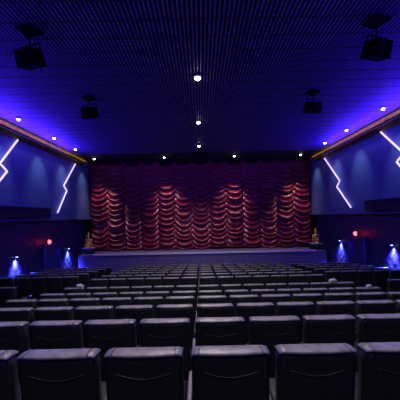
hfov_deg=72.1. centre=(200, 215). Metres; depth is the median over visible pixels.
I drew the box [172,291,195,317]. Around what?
seat
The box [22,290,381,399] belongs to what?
floor
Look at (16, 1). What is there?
ceiling
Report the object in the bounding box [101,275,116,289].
seat
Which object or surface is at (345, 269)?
seat
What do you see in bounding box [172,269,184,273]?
seat
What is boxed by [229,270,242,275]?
seat
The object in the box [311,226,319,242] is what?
statue
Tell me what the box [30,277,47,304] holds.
seat
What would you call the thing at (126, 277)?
seat
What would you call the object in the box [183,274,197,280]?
seat
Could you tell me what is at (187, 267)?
seat
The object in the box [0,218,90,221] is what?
trim
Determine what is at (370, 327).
seat
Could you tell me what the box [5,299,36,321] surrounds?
seat
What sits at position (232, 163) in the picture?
wall
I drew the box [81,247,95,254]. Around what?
plinth
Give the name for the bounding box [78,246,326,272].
stage
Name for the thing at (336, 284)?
seat
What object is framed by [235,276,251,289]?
seat
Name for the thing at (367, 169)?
wall
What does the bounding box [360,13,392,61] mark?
speaker
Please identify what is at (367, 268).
seat
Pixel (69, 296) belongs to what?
seat
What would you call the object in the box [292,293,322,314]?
seat
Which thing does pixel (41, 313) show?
seat
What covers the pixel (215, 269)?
seat
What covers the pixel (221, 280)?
seat
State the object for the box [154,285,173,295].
seat
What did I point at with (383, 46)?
grille
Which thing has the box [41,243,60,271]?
door
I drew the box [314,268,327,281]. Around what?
seat
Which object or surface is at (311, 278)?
seat
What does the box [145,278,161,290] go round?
seat
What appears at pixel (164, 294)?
seat
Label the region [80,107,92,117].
grille
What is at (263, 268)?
seat
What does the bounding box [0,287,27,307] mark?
seat
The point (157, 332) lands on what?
seat
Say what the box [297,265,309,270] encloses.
seat
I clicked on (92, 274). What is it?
seat
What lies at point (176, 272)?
seat
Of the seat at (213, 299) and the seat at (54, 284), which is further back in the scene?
the seat at (54, 284)
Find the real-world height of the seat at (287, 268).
0.960 m
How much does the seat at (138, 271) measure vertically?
0.960 m
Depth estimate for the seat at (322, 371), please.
1.76 m
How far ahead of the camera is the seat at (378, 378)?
1.77 m
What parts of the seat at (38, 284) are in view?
backrest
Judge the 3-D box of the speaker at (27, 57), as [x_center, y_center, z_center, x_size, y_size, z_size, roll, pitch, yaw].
[-3.105,-3.034,4.997,0.460,0.698,0.367,-1,0,17]
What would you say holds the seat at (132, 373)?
on the floor at (356, 372)
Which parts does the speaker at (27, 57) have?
ceiling plate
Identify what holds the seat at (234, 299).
on the floor at (356, 372)
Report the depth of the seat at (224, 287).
6.80 m
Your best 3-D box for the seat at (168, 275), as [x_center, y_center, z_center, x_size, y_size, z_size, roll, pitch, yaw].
[-0.916,2.479,9.662,0.549,0.960,0.575,-1,0,0]
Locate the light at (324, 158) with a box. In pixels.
[324,158,350,207]
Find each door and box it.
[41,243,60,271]
[347,235,368,264]
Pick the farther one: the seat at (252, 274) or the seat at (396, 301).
the seat at (252, 274)
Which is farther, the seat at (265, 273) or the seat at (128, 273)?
the seat at (128, 273)
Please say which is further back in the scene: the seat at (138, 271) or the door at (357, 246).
the door at (357, 246)
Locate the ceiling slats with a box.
[0,0,399,154]
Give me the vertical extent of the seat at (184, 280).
0.960 m
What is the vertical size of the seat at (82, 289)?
0.960 m
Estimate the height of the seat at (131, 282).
0.960 m
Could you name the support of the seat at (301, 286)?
on the floor at (356, 372)
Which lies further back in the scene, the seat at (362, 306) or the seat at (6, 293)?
the seat at (6, 293)
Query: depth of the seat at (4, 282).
9.40 m
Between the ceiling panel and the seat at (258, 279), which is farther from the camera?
the ceiling panel
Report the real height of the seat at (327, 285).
0.960 m
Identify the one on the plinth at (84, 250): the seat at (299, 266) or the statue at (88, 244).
the statue at (88, 244)
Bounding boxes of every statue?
[84,232,92,247]
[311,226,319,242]
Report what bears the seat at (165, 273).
on the floor at (356, 372)
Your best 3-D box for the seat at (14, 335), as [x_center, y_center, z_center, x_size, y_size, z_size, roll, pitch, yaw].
[-2.055,1.569,3.033,0.549,0.963,0.575,-1,0,0]
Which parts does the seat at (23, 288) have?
backrest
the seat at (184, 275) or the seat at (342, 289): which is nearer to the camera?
the seat at (342, 289)
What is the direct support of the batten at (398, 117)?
attached to the wall at (367, 169)
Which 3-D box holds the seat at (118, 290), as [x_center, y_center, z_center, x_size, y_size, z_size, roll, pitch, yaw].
[-2.041,2.243,7.072,0.549,0.960,0.575,-1,0,0]
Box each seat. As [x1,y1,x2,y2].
[0,277,13,286]
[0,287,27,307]
[0,307,33,347]
[0,321,30,382]
[0,350,20,399]
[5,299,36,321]
[13,277,30,299]
[15,275,30,298]
[16,348,106,399]
[28,320,85,348]
[30,274,44,299]
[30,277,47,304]
[34,306,73,320]
[37,299,68,306]
[39,293,64,298]
[45,274,59,283]
[47,276,63,293]
[60,274,73,280]
[63,276,84,287]
[63,287,84,298]
[66,293,90,306]
[69,298,99,319]
[71,271,83,275]
[75,273,90,292]
[75,306,113,346]
[84,319,140,380]
[85,271,97,282]
[86,287,106,297]
[91,279,108,291]
[92,292,116,305]
[93,269,105,278]
[101,267,111,275]
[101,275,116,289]
[101,297,131,318]
[104,346,185,399]
[108,286,129,296]
[109,278,125,286]
[110,273,123,277]
[115,305,152,345]
[117,270,129,274]
[118,275,132,285]
[119,292,143,304]
[125,272,138,277]
[127,278,143,291]
[131,270,143,274]
[131,286,151,296]
[134,275,148,285]
[134,297,162,318]
[140,272,153,277]
[140,318,190,380]
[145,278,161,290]
[145,291,169,304]
[150,274,164,285]
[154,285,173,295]
[155,272,167,276]
[156,304,193,348]
[158,269,170,273]
[163,277,179,290]
[166,296,194,332]
[167,274,181,284]
[170,271,182,276]
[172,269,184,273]
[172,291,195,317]
[176,285,196,308]
[181,277,197,295]
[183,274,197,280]
[185,271,197,273]
[187,267,198,279]
[187,345,269,399]
[192,317,244,346]
[194,303,232,345]
[196,295,226,317]
[197,285,218,301]
[197,290,221,303]
[198,273,213,285]
[198,276,215,290]
[213,268,225,272]
[214,270,227,279]
[216,273,229,284]
[217,276,233,289]
[221,284,241,294]
[225,289,248,302]
[227,268,239,272]
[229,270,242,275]
[229,294,258,316]
[232,273,246,283]
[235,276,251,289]
[237,302,273,344]
[243,284,263,294]
[244,270,257,275]
[246,315,299,377]
[248,272,262,283]
[251,289,274,302]
[253,275,269,288]
[254,267,266,271]
[259,270,272,274]
[261,294,290,315]
[264,272,278,282]
[266,283,286,293]
[268,267,280,271]
[269,343,356,399]
[271,275,287,288]
[274,269,287,274]
[276,301,314,341]
[277,288,301,301]
[280,272,295,282]
[282,267,294,271]
[288,269,302,274]
[288,283,308,293]
[289,275,305,282]
[291,263,301,268]
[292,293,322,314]
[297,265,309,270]
[297,271,311,282]
[300,314,355,346]
[303,288,327,300]
[305,266,317,273]
[307,274,323,287]
[310,282,331,292]
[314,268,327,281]
[316,300,354,316]
[319,266,331,270]
[324,292,354,301]
[325,271,340,287]
[329,268,342,281]
[329,287,354,292]
[332,266,345,270]
[333,282,353,287]
[341,270,356,288]
[344,268,357,280]
[354,270,372,295]
[354,287,381,304]
[354,313,399,371]
[355,292,386,322]
[355,300,395,340]
[355,342,399,399]
[358,267,372,269]
[360,265,372,267]
[373,267,387,289]
[373,270,389,288]
[381,279,399,292]
[382,269,399,291]
[387,292,399,312]
[395,300,399,312]
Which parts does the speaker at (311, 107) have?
ceiling plate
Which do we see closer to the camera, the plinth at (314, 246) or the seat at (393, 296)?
the seat at (393, 296)
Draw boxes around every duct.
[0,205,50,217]
[363,197,399,210]
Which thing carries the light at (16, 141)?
attached to the wall at (35, 177)
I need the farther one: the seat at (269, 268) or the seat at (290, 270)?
the seat at (269, 268)
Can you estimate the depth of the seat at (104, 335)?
2.77 m
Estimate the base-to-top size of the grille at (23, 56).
0.244 m
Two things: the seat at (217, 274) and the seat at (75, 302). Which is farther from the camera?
the seat at (217, 274)
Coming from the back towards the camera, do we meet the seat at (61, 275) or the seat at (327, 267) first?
the seat at (327, 267)
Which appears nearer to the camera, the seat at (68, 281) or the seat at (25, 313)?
the seat at (25, 313)
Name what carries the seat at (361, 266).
on the floor at (356, 372)
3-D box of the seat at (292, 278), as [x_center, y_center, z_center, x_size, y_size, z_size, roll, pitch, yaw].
[3.002,2.308,8.773,0.549,0.960,0.575,-1,0,0]
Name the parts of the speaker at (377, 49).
ceiling plate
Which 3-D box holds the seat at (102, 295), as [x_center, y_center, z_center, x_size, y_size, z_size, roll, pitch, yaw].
[-2.044,2.110,6.062,0.549,0.960,0.575,-1,0,0]
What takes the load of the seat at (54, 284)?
on the floor at (356, 372)
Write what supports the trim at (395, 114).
attached to the wall at (367, 169)
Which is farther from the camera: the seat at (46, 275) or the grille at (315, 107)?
the seat at (46, 275)
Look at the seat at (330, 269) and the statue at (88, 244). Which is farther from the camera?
the statue at (88, 244)
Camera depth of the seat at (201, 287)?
6.80 m
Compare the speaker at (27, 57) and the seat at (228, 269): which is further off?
the seat at (228, 269)
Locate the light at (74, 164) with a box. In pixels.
[57,164,75,212]
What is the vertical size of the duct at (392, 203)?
0.450 m
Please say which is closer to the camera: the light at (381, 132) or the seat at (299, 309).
the seat at (299, 309)
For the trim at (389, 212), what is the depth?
11.50 m
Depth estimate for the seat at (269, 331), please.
2.77 m
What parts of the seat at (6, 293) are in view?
backrest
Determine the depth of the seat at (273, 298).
4.79 m
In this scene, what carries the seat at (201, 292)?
on the floor at (356, 372)
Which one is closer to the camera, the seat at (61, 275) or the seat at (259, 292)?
the seat at (259, 292)
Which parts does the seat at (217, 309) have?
backrest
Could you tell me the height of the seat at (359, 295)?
0.963 m
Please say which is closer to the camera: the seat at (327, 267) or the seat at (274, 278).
the seat at (274, 278)
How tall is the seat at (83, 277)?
0.960 m
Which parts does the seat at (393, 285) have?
backrest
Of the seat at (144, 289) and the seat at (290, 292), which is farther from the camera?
the seat at (144, 289)
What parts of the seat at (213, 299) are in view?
backrest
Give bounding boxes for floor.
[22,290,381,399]
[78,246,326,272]
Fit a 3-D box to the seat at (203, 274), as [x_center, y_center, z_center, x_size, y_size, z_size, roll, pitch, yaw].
[0.204,2.455,9.662,0.549,0.960,0.575,-1,0,0]
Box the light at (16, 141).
[0,139,17,180]
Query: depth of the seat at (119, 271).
11.17 m
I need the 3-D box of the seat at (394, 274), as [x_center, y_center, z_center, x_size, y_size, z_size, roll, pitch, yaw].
[6.790,2.317,9.662,0.594,0.960,0.575,-1,0,0]
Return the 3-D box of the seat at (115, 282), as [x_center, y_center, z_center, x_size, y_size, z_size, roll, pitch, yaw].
[-2.597,2.425,8.773,0.549,0.960,0.575,-1,0,0]
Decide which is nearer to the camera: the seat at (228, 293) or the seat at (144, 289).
the seat at (228, 293)
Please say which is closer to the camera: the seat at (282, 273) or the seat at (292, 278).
the seat at (292, 278)
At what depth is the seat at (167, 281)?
8.51 m
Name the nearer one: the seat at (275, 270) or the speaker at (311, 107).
the speaker at (311, 107)
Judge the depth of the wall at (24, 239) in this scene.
12.10 m
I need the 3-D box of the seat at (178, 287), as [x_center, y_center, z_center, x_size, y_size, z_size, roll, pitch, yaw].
[-0.361,2.208,7.072,0.549,0.960,0.575,-1,0,0]
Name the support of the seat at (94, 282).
on the floor at (356, 372)
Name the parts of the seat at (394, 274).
backrest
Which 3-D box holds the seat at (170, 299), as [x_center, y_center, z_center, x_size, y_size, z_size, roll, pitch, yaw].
[-0.368,1.893,5.053,0.549,0.963,0.575,-1,0,0]
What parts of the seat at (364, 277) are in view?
backrest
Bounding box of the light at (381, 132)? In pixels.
[380,131,399,166]
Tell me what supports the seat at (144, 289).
on the floor at (356, 372)
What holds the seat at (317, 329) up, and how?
on the floor at (356, 372)
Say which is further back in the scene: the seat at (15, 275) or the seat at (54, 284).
the seat at (15, 275)
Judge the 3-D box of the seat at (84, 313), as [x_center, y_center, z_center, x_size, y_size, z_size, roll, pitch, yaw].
[-1.492,1.737,4.043,0.549,0.963,0.575,-1,0,0]
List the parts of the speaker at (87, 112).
ceiling plate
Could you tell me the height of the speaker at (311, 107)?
0.618 m
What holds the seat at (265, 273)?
on the floor at (356, 372)
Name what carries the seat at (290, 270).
on the floor at (356, 372)
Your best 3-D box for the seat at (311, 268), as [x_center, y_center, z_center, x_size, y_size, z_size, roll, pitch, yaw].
[4.532,2.543,11.443,0.549,0.960,0.575,-1,0,0]
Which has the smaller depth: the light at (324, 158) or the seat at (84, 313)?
the seat at (84, 313)
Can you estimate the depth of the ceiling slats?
6.86 m
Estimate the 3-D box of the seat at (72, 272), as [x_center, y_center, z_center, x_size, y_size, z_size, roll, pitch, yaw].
[-5.026,2.743,11.443,0.549,0.960,0.575,-1,0,0]
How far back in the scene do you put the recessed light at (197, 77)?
6.70 m
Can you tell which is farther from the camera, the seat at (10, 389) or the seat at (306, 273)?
the seat at (306, 273)
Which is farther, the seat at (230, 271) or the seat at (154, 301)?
the seat at (230, 271)
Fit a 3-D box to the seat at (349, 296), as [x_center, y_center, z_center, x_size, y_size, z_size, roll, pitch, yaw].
[2.432,1.835,5.053,0.549,0.963,0.575,-1,0,0]
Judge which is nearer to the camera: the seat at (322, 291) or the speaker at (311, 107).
the seat at (322, 291)
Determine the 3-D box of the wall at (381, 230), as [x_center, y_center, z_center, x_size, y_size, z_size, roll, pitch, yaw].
[7.328,1.722,7.600,0.020,3.750,21.600,-1,0,0]
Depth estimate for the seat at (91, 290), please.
6.80 m
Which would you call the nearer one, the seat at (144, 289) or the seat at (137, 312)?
the seat at (137, 312)
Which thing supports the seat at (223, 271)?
on the floor at (356, 372)
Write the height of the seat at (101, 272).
0.960 m
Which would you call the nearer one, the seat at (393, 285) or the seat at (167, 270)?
the seat at (393, 285)
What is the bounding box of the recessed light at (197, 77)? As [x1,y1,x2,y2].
[193,74,201,80]
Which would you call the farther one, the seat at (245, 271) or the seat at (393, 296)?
the seat at (245, 271)
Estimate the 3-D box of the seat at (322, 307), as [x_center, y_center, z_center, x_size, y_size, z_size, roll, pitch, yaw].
[1.868,1.667,4.043,0.549,0.963,0.575,-1,0,0]
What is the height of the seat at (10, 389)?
0.963 m
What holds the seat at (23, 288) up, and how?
on the floor at (356, 372)
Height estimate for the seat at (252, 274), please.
0.960 m
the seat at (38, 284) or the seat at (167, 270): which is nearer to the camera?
the seat at (38, 284)
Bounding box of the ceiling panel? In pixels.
[73,146,323,162]
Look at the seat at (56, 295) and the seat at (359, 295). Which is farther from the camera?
the seat at (56, 295)
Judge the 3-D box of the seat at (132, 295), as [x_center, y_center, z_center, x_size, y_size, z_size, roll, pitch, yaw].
[-1.484,2.098,6.062,0.549,0.960,0.575,-1,0,0]
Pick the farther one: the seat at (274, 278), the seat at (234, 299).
the seat at (274, 278)
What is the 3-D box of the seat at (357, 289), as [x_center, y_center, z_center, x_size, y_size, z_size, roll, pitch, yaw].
[3.578,1.992,6.062,0.594,0.960,0.575,-1,0,0]
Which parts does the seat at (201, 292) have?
backrest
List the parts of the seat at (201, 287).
backrest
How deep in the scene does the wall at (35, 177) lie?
12.06 m
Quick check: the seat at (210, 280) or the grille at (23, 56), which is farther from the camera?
the seat at (210, 280)
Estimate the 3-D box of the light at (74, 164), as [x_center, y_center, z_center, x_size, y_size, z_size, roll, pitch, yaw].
[-6.893,-1.517,14.199,0.081,2.762,2.046,-1,0,0]
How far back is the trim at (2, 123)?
11.35 m
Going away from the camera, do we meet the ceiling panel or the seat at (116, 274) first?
the seat at (116, 274)
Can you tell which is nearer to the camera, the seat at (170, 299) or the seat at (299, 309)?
the seat at (299, 309)
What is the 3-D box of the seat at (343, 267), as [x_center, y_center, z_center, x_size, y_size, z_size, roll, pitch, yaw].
[5.652,2.519,11.443,0.549,0.960,0.575,-1,0,0]
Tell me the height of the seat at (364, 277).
0.960 m
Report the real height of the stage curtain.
5.477 m
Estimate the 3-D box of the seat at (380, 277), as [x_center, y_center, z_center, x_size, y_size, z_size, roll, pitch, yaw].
[6.208,2.329,9.662,0.549,0.960,0.575,-1,0,0]
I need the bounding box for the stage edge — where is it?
[93,250,315,255]
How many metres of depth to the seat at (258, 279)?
8.51 m
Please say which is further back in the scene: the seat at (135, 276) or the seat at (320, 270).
the seat at (320, 270)
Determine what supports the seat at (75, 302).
on the floor at (356, 372)
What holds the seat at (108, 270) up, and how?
on the floor at (356, 372)
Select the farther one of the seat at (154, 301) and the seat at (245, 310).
the seat at (154, 301)
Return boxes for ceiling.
[0,0,399,152]
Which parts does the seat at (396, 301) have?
backrest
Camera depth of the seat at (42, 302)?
4.78 m
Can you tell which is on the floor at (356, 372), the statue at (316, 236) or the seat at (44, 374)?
the seat at (44, 374)
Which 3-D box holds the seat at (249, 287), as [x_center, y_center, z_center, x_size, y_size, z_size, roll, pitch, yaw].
[1.318,2.173,7.072,0.549,0.960,0.575,-1,0,0]
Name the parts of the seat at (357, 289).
backrest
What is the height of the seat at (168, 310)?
0.963 m
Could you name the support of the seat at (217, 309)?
on the floor at (356, 372)
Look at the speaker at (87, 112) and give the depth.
7.75 m
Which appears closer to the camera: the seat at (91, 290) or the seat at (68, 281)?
the seat at (91, 290)
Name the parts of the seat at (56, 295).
backrest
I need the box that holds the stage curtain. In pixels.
[90,158,311,250]
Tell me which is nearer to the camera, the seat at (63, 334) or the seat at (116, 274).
the seat at (63, 334)
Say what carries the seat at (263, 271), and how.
on the floor at (356, 372)
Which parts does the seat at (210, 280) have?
backrest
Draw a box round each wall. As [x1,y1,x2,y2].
[0,115,90,219]
[0,219,91,284]
[113,161,271,165]
[310,106,399,212]
[311,214,399,274]
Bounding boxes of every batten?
[0,125,85,164]
[312,116,399,159]
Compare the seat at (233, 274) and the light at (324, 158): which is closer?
the seat at (233, 274)
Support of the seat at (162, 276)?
on the floor at (356, 372)
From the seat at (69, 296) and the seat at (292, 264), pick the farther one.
the seat at (292, 264)
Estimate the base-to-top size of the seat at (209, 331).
0.963 m
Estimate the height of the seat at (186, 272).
0.960 m
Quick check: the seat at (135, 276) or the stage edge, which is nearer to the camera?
the seat at (135, 276)
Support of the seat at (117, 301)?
on the floor at (356, 372)
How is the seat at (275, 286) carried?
on the floor at (356, 372)
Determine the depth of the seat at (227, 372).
1.76 m
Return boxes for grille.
[14,47,32,66]
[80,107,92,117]
[310,102,321,112]
[375,38,392,56]
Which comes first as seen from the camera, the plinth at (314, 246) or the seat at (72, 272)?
the seat at (72, 272)
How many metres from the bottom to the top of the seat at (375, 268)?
0.960 m
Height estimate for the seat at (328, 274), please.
0.960 m
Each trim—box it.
[0,119,86,165]
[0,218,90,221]
[89,159,306,164]
[311,109,399,160]
[311,211,399,214]
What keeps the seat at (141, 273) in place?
on the floor at (356, 372)
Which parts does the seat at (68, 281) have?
backrest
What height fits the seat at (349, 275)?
0.960 m
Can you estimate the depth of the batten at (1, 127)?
11.30 m
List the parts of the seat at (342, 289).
backrest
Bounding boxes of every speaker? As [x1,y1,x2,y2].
[14,23,46,70]
[80,95,99,118]
[303,89,321,113]
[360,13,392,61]
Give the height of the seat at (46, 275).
0.960 m
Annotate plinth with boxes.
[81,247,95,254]
[309,242,322,249]

